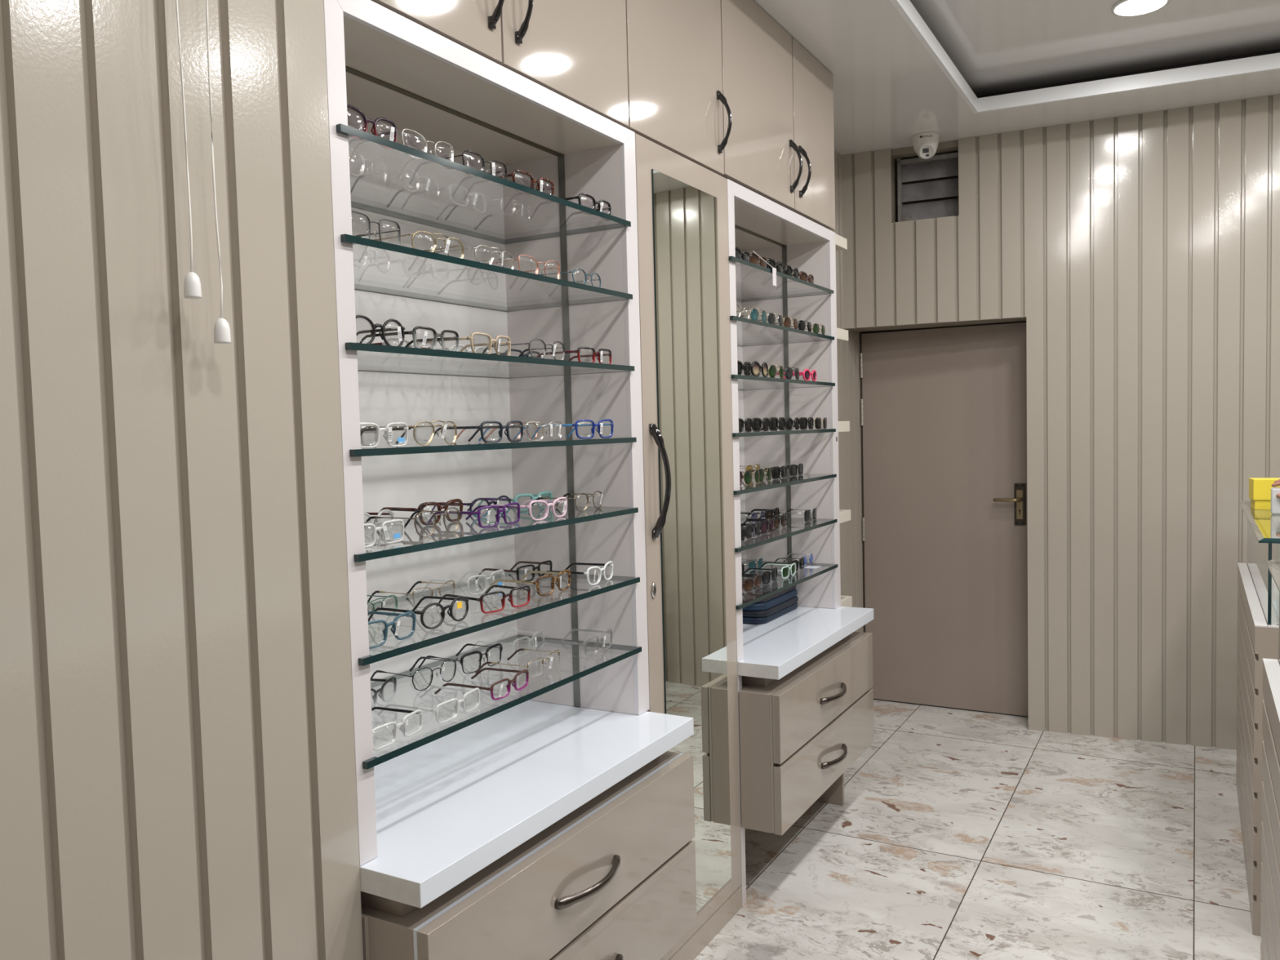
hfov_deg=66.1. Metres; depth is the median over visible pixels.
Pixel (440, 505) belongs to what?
eyeglasses
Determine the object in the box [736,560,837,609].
glass shelf
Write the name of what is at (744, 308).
sunglasses
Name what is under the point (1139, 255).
wall
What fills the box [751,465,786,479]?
sunglasses
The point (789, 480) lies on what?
glass shelf
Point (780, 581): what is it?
case
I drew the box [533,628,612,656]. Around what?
eyeglasses
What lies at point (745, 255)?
sunglasses
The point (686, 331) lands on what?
mirror
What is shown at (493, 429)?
eyeglasses
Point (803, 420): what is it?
sunglasses
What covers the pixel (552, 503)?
eyeglasses
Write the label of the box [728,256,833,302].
glass shelf
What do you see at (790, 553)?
sunglasses
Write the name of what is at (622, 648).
glass shelf
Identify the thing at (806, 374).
sunglasses
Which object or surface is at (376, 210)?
glass shelf
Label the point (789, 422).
sunglasses
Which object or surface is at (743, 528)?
sunglasses
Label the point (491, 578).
eyeglasses
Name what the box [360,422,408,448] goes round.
eyeglasses
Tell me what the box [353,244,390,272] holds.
eyeglasses
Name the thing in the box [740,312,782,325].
sunglasses
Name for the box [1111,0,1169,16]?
recessed light
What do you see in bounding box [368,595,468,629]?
eyeglasses
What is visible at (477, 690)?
eyeglasses
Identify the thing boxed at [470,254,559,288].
eyeglasses
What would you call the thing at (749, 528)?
sunglasses
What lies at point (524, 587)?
eyeglasses
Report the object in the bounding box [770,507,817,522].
sunglasses
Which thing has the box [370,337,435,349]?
eyeglasses
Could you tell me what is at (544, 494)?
eyeglasses
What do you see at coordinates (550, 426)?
eyeglasses
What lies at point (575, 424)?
eyeglasses
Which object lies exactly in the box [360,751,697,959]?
drawer unit
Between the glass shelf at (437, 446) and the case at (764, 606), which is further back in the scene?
the case at (764, 606)
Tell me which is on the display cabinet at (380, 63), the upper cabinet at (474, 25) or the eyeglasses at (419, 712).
the eyeglasses at (419, 712)
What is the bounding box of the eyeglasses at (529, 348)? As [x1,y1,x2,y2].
[482,338,564,359]
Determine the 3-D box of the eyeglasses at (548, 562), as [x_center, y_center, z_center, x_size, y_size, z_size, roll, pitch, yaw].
[-0.301,0.217,2.369,0.140,0.040,0.141,0,4,31]
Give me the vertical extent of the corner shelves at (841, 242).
1.409 m
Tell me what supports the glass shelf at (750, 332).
attached to the display cabinet at (757, 224)
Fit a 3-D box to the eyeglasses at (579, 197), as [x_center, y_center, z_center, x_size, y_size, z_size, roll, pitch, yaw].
[-0.157,-0.620,2.268,0.150,0.045,0.141,0,4,29]
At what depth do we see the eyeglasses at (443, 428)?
1.81 m
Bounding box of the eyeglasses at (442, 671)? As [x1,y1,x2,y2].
[370,656,456,690]
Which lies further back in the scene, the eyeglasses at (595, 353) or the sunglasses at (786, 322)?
the sunglasses at (786, 322)
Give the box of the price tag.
[752,250,776,286]
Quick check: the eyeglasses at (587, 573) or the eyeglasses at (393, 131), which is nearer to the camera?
the eyeglasses at (393, 131)
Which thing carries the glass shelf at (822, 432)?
attached to the display cabinet at (757, 224)
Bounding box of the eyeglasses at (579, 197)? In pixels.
[529,192,611,228]
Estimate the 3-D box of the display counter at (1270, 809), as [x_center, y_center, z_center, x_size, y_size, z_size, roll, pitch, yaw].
[1.219,0.773,1.396,0.486,1.085,1.757,0,4,29]
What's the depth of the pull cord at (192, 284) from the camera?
1.25 m
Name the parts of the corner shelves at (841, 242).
shelf, shelf, shelf, shelf, shelf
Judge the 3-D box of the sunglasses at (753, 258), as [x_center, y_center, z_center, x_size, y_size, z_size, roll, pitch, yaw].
[0.306,-0.673,3.061,0.146,0.042,0.138,0,4,29]
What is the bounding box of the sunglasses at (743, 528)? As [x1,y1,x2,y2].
[740,526,745,541]
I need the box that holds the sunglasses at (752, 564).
[741,557,763,573]
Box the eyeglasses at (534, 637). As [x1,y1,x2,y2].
[468,629,544,653]
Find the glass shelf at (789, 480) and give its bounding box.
[733,474,836,494]
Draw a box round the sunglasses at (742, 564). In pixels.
[741,563,744,573]
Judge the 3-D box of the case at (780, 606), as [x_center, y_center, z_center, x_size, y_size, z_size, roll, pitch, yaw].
[0.428,0.452,3.579,0.200,0.022,0.375,0,4,29]
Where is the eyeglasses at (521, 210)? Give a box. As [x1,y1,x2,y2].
[444,197,530,230]
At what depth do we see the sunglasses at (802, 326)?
3.37 m
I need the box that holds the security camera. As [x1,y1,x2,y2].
[911,131,940,159]
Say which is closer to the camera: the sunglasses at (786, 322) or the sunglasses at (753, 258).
the sunglasses at (753, 258)
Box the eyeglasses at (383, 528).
[364,519,404,547]
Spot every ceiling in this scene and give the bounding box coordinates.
[753,0,1279,155]
[910,0,1279,95]
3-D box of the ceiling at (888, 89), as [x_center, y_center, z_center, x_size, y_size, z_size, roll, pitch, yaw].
[0.690,-1.351,0.956,3.650,0.020,7.700,0,4,29]
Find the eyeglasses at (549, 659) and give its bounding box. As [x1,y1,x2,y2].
[475,648,559,678]
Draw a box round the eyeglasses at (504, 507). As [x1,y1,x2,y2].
[425,502,519,528]
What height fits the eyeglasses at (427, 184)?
0.045 m
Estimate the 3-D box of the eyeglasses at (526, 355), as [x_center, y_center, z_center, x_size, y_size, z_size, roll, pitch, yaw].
[-0.328,-0.280,2.307,0.150,0.041,0.141,0,4,29]
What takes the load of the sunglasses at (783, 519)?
on the display cabinet at (757, 224)
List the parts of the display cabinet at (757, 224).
panel, panel, panel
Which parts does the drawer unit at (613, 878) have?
handle, handle, drawer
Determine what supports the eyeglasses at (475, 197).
on the display cabinet at (380, 63)
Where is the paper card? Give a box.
[804,565,820,568]
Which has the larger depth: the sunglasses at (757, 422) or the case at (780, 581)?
the case at (780, 581)
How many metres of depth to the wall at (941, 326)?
4.92 m
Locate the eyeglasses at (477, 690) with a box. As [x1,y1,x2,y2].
[377,685,479,723]
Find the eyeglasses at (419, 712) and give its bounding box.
[371,706,422,750]
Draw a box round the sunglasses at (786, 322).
[760,316,797,328]
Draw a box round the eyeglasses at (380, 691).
[370,676,396,707]
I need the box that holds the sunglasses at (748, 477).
[742,469,759,484]
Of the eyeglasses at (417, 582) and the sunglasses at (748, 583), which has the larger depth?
the sunglasses at (748, 583)
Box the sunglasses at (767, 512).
[740,506,779,519]
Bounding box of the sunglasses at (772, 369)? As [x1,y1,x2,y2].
[751,364,783,378]
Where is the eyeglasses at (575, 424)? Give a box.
[531,418,613,439]
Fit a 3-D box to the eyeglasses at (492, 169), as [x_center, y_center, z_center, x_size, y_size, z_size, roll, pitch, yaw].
[-0.352,-0.598,1.923,0.151,0.047,0.138,0,4,29]
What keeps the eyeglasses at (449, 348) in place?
on the display cabinet at (380, 63)
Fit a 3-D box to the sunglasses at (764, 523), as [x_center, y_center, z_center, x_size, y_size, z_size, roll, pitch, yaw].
[0.365,0.150,3.260,0.138,0.043,0.138,0,4,29]
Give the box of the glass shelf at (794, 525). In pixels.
[734,516,837,552]
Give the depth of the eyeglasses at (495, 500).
2.19 m
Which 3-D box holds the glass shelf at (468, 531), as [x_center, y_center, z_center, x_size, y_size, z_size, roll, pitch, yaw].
[-0.381,0.097,2.028,0.361,0.012,0.894,0,4,29]
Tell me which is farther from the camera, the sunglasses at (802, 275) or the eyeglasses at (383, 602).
the sunglasses at (802, 275)
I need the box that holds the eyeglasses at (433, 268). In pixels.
[358,257,449,281]
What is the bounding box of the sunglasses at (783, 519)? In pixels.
[741,513,786,528]
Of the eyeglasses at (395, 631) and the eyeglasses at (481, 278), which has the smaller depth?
the eyeglasses at (395, 631)
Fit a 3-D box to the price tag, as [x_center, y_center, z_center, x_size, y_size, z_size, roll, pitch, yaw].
[0.387,-0.650,3.026,0.008,0.096,0.122,1,4,43]
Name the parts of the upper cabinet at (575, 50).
handle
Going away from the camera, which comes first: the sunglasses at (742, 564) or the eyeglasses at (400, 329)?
the eyeglasses at (400, 329)
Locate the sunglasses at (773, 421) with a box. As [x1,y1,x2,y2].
[744,417,785,431]
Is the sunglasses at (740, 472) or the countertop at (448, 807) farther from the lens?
the sunglasses at (740, 472)
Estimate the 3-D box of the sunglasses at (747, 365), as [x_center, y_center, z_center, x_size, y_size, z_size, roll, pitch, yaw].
[0.245,-0.331,2.956,0.147,0.045,0.138,0,4,29]
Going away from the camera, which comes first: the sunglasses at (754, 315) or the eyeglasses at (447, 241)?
the eyeglasses at (447, 241)
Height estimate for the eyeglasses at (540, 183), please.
0.046 m
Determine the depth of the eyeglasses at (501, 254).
1.92 m
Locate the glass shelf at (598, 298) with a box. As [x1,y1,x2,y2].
[341,234,632,311]
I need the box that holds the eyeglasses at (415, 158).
[349,128,453,181]
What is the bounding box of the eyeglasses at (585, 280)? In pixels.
[520,268,600,293]
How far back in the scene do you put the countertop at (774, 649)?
3.19 m
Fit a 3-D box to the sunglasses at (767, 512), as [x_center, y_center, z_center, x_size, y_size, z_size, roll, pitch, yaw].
[0.436,0.126,3.675,0.139,0.043,0.138,0,4,29]
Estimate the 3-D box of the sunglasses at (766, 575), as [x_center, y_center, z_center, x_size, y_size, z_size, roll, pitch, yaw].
[0.373,0.316,3.275,0.140,0.044,0.138,0,4,29]
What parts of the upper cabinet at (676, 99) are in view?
handle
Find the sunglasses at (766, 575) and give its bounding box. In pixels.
[742,567,777,584]
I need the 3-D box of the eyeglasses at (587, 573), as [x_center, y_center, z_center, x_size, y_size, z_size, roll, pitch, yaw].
[-0.151,0.215,2.296,0.148,0.043,0.141,0,3,24]
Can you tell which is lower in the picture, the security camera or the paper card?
the paper card
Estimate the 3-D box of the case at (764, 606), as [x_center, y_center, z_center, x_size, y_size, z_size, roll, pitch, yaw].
[0.425,0.428,3.579,0.200,0.026,0.375,0,4,29]
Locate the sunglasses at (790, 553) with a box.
[773,553,813,567]
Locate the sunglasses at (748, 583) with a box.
[742,573,760,591]
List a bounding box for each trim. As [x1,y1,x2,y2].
[846,139,1026,332]
[889,0,1279,114]
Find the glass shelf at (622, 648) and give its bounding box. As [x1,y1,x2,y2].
[362,635,641,769]
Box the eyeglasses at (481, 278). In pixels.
[406,266,497,294]
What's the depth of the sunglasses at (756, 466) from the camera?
3.49 m
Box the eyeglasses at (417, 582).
[367,580,454,608]
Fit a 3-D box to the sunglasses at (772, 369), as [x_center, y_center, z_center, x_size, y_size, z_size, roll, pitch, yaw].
[0.380,-0.348,3.196,0.146,0.045,0.135,0,4,29]
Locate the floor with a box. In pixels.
[693,698,1261,959]
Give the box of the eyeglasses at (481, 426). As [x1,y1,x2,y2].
[427,420,523,443]
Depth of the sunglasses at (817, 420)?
3.52 m
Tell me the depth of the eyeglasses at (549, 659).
2.12 m
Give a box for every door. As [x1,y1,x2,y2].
[635,133,746,959]
[859,320,1028,716]
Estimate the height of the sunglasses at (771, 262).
0.044 m
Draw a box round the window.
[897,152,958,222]
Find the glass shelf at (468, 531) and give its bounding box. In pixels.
[354,505,638,561]
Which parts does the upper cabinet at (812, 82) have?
handle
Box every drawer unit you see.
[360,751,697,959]
[738,631,873,835]
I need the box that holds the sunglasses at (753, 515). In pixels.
[740,510,764,524]
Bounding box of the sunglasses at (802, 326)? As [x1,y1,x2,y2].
[777,320,811,332]
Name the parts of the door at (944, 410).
lever, handle plate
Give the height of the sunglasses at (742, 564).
0.044 m
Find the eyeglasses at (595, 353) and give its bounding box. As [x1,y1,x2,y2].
[536,346,611,364]
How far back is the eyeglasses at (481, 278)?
2.12 m
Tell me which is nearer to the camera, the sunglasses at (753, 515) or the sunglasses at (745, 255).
the sunglasses at (745, 255)
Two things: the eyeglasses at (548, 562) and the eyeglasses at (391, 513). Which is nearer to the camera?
the eyeglasses at (391, 513)
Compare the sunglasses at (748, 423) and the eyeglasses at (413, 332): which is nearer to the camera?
the eyeglasses at (413, 332)
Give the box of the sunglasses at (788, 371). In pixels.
[751,367,799,379]
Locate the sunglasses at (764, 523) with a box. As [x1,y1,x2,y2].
[740,518,775,533]
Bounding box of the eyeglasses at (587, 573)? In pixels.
[535,560,613,585]
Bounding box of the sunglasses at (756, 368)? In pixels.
[742,360,768,377]
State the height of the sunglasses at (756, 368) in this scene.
0.050 m
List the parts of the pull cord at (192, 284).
cord, knob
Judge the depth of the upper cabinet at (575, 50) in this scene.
2.10 m
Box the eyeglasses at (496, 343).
[419,332,511,355]
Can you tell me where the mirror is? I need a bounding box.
[651,168,731,912]
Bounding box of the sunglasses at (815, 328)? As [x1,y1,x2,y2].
[791,323,825,334]
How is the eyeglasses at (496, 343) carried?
on the display cabinet at (380, 63)
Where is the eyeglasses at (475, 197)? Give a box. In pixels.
[400,185,486,220]
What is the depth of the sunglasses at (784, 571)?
3.36 m
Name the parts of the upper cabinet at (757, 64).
handle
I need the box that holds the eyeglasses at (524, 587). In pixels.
[435,584,530,613]
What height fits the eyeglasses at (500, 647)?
0.046 m
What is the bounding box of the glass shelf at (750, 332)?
[729,315,834,346]
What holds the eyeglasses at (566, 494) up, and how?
on the display cabinet at (380, 63)
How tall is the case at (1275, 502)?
0.086 m
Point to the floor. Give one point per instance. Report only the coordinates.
(957, 833)
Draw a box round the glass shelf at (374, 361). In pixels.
[345,342,634,377]
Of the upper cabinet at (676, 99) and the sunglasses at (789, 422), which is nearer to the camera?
the upper cabinet at (676, 99)
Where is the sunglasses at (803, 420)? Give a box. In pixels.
[777,417,813,430]
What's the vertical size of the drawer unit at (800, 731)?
0.690 m
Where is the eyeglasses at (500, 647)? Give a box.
[417,643,502,674]
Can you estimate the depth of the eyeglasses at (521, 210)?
2.24 m
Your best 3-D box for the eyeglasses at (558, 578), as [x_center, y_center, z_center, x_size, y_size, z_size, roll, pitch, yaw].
[-0.243,0.224,2.172,0.152,0.044,0.141,0,3,27]
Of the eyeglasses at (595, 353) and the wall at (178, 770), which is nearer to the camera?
the wall at (178, 770)
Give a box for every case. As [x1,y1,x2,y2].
[742,567,798,592]
[742,580,796,603]
[742,588,797,610]
[742,595,798,617]
[742,602,797,624]
[1270,487,1279,514]
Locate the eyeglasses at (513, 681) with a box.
[434,667,528,700]
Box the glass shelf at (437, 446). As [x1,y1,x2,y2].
[349,437,636,457]
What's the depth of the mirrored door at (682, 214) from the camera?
2.61 m
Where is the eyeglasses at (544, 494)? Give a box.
[476,490,552,511]
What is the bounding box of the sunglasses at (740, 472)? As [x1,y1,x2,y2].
[739,471,742,485]
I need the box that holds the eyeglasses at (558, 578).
[485,569,570,595]
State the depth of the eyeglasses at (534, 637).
2.33 m
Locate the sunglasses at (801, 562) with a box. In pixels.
[760,556,804,571]
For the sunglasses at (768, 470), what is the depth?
3.26 m
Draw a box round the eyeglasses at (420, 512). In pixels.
[364,506,459,537]
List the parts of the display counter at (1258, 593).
glass, glass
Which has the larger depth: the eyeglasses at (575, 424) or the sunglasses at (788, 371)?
the sunglasses at (788, 371)
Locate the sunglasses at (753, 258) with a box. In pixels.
[735,252,766,267]
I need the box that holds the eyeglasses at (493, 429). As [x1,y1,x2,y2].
[455,422,537,440]
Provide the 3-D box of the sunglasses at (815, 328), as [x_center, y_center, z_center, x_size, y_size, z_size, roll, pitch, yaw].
[0.583,-0.538,3.553,0.146,0.042,0.135,0,4,29]
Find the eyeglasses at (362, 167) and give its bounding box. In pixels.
[348,148,386,185]
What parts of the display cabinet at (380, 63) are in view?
panel, panel, panel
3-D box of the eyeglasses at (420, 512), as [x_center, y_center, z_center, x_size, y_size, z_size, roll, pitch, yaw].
[-0.431,0.077,1.847,0.143,0.048,0.138,0,3,26]
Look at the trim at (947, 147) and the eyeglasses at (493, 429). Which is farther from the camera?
the trim at (947, 147)
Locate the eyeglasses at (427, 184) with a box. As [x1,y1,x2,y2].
[350,168,439,208]
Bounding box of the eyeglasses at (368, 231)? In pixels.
[351,210,400,245]
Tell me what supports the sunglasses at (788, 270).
on the display cabinet at (757, 224)
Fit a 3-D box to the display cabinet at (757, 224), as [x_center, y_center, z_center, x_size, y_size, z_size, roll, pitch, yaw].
[0.349,-0.191,3.324,0.368,1.386,0.962,0,4,29]
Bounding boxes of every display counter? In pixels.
[1235,500,1279,936]
[1260,559,1279,959]
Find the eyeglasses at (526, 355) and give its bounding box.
[490,349,540,358]
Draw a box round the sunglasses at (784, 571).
[746,562,795,578]
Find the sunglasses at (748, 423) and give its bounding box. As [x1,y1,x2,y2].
[738,417,752,432]
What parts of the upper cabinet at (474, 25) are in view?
handle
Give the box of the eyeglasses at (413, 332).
[359,326,458,351]
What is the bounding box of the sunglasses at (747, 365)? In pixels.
[737,360,751,375]
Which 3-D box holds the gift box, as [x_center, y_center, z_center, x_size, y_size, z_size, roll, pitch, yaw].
[2.174,0.047,3.383,0.124,0.104,0.093,0,3,23]
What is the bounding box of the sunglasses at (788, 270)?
[746,265,799,284]
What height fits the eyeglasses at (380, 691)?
0.044 m
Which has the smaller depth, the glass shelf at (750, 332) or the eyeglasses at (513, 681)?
the eyeglasses at (513, 681)
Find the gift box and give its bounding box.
[1248,477,1279,509]
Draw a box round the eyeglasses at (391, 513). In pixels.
[363,509,394,534]
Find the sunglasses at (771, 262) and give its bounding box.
[735,257,782,279]
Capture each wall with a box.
[0,0,363,959]
[831,150,863,632]
[841,93,1279,750]
[862,326,942,333]
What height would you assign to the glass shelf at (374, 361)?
0.012 m
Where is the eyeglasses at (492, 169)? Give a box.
[408,150,506,196]
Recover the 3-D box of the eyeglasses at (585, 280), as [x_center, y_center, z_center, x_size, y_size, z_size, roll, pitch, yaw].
[-0.178,-0.448,2.236,0.146,0.042,0.138,0,3,25]
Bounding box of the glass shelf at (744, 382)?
[731,374,835,390]
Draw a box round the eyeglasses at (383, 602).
[367,595,397,616]
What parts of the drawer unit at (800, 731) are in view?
drawer, drawer, support panel, handle, handle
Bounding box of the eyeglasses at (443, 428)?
[360,420,457,445]
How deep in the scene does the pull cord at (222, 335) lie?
1.29 m
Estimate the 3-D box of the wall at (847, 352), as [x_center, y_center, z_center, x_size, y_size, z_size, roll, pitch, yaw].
[0.130,-0.218,3.454,0.225,2.900,3.943,0,4,29]
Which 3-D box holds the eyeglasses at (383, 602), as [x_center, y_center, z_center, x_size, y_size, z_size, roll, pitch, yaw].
[-0.561,0.247,1.907,0.143,0.041,0.138,0,3,22]
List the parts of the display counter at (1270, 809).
glass, glass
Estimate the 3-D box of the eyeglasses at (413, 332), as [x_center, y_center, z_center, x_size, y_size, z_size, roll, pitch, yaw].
[-0.424,-0.251,1.799,0.149,0.043,0.141,0,3,24]
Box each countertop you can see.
[360,699,693,908]
[737,605,873,679]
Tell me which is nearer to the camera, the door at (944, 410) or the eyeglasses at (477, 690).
the eyeglasses at (477, 690)
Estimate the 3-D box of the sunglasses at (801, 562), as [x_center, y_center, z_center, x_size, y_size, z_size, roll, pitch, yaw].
[0.508,0.300,3.520,0.133,0.043,0.138,0,4,29]
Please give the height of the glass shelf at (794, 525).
0.012 m
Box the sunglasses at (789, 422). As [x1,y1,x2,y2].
[760,417,799,430]
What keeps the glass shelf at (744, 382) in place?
attached to the display cabinet at (757, 224)
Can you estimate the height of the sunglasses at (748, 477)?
0.046 m
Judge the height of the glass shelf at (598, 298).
0.012 m
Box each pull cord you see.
[175,0,201,298]
[205,0,231,343]
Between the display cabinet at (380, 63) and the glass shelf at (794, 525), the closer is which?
the display cabinet at (380, 63)
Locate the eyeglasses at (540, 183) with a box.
[463,169,554,211]
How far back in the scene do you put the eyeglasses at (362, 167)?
1.87 m
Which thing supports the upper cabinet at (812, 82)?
attached to the wall at (847, 352)
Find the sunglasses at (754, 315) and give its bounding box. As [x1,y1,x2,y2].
[736,307,766,322]
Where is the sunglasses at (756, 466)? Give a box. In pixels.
[739,463,759,475]
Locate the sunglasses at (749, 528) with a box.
[740,521,761,538]
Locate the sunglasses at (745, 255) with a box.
[735,246,749,262]
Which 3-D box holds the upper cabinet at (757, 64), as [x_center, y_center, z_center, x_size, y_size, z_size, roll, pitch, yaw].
[0.232,-1.157,3.076,0.397,0.566,0.558,0,4,29]
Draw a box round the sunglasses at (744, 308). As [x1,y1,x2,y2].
[736,304,749,319]
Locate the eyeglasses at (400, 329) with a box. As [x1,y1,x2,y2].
[355,315,404,346]
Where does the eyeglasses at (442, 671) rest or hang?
on the display cabinet at (380, 63)
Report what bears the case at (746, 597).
on the case at (764, 606)
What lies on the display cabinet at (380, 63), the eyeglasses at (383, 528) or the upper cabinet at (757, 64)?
the eyeglasses at (383, 528)
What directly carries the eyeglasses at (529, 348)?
on the display cabinet at (380, 63)
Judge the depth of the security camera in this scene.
4.36 m
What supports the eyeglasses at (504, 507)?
on the display cabinet at (380, 63)
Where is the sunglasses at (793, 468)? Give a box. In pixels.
[765,463,803,475]
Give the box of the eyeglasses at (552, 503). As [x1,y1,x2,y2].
[480,497,567,520]
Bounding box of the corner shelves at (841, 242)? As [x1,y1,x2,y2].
[835,233,852,607]
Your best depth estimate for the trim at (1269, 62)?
3.79 m
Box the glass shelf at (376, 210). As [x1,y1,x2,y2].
[336,123,631,244]
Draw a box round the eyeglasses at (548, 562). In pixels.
[475,560,552,581]
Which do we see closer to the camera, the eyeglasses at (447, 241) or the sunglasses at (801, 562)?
the eyeglasses at (447, 241)
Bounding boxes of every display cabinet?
[323,0,649,866]
[727,178,840,662]
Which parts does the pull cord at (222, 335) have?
cord, knob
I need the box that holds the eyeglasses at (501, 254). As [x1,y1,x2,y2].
[417,244,514,280]
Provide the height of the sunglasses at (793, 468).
0.043 m
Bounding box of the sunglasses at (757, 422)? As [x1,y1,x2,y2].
[751,417,768,431]
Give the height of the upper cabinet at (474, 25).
0.566 m
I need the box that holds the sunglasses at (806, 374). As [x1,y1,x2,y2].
[775,368,816,381]
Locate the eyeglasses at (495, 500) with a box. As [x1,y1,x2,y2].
[430,495,511,517]
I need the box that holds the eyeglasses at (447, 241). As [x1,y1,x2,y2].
[358,231,464,271]
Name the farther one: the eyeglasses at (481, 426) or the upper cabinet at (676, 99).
the upper cabinet at (676, 99)
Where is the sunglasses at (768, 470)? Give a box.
[742,467,771,482]
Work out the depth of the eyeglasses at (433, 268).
2.01 m
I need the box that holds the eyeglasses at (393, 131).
[346,104,397,150]
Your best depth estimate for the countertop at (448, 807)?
1.93 m
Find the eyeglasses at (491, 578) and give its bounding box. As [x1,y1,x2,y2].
[422,568,504,595]
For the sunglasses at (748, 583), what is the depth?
3.10 m
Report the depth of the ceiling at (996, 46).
3.59 m
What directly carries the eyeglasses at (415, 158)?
on the display cabinet at (380, 63)
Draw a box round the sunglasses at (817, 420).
[778,417,826,429]
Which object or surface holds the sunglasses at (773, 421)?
on the display cabinet at (757, 224)
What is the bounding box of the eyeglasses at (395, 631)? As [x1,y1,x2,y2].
[367,610,416,648]
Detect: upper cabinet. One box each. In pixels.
[371,0,504,63]
[497,0,628,127]
[625,0,732,175]
[720,0,802,209]
[790,37,835,230]
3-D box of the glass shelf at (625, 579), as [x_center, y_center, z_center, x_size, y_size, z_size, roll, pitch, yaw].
[-0.377,0.262,2.037,0.361,0.012,0.894,0,4,29]
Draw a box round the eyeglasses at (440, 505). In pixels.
[373,498,462,525]
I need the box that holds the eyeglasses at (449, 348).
[435,343,488,353]
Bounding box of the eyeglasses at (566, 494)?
[528,490,603,511]
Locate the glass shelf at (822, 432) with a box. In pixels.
[732,428,835,436]
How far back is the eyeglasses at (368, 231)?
1.64 m
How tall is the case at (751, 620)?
0.024 m
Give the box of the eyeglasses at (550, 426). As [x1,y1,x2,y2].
[478,421,562,441]
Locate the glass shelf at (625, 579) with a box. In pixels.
[358,569,639,666]
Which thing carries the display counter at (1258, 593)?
on the floor
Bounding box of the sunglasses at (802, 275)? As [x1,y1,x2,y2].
[762,271,813,287]

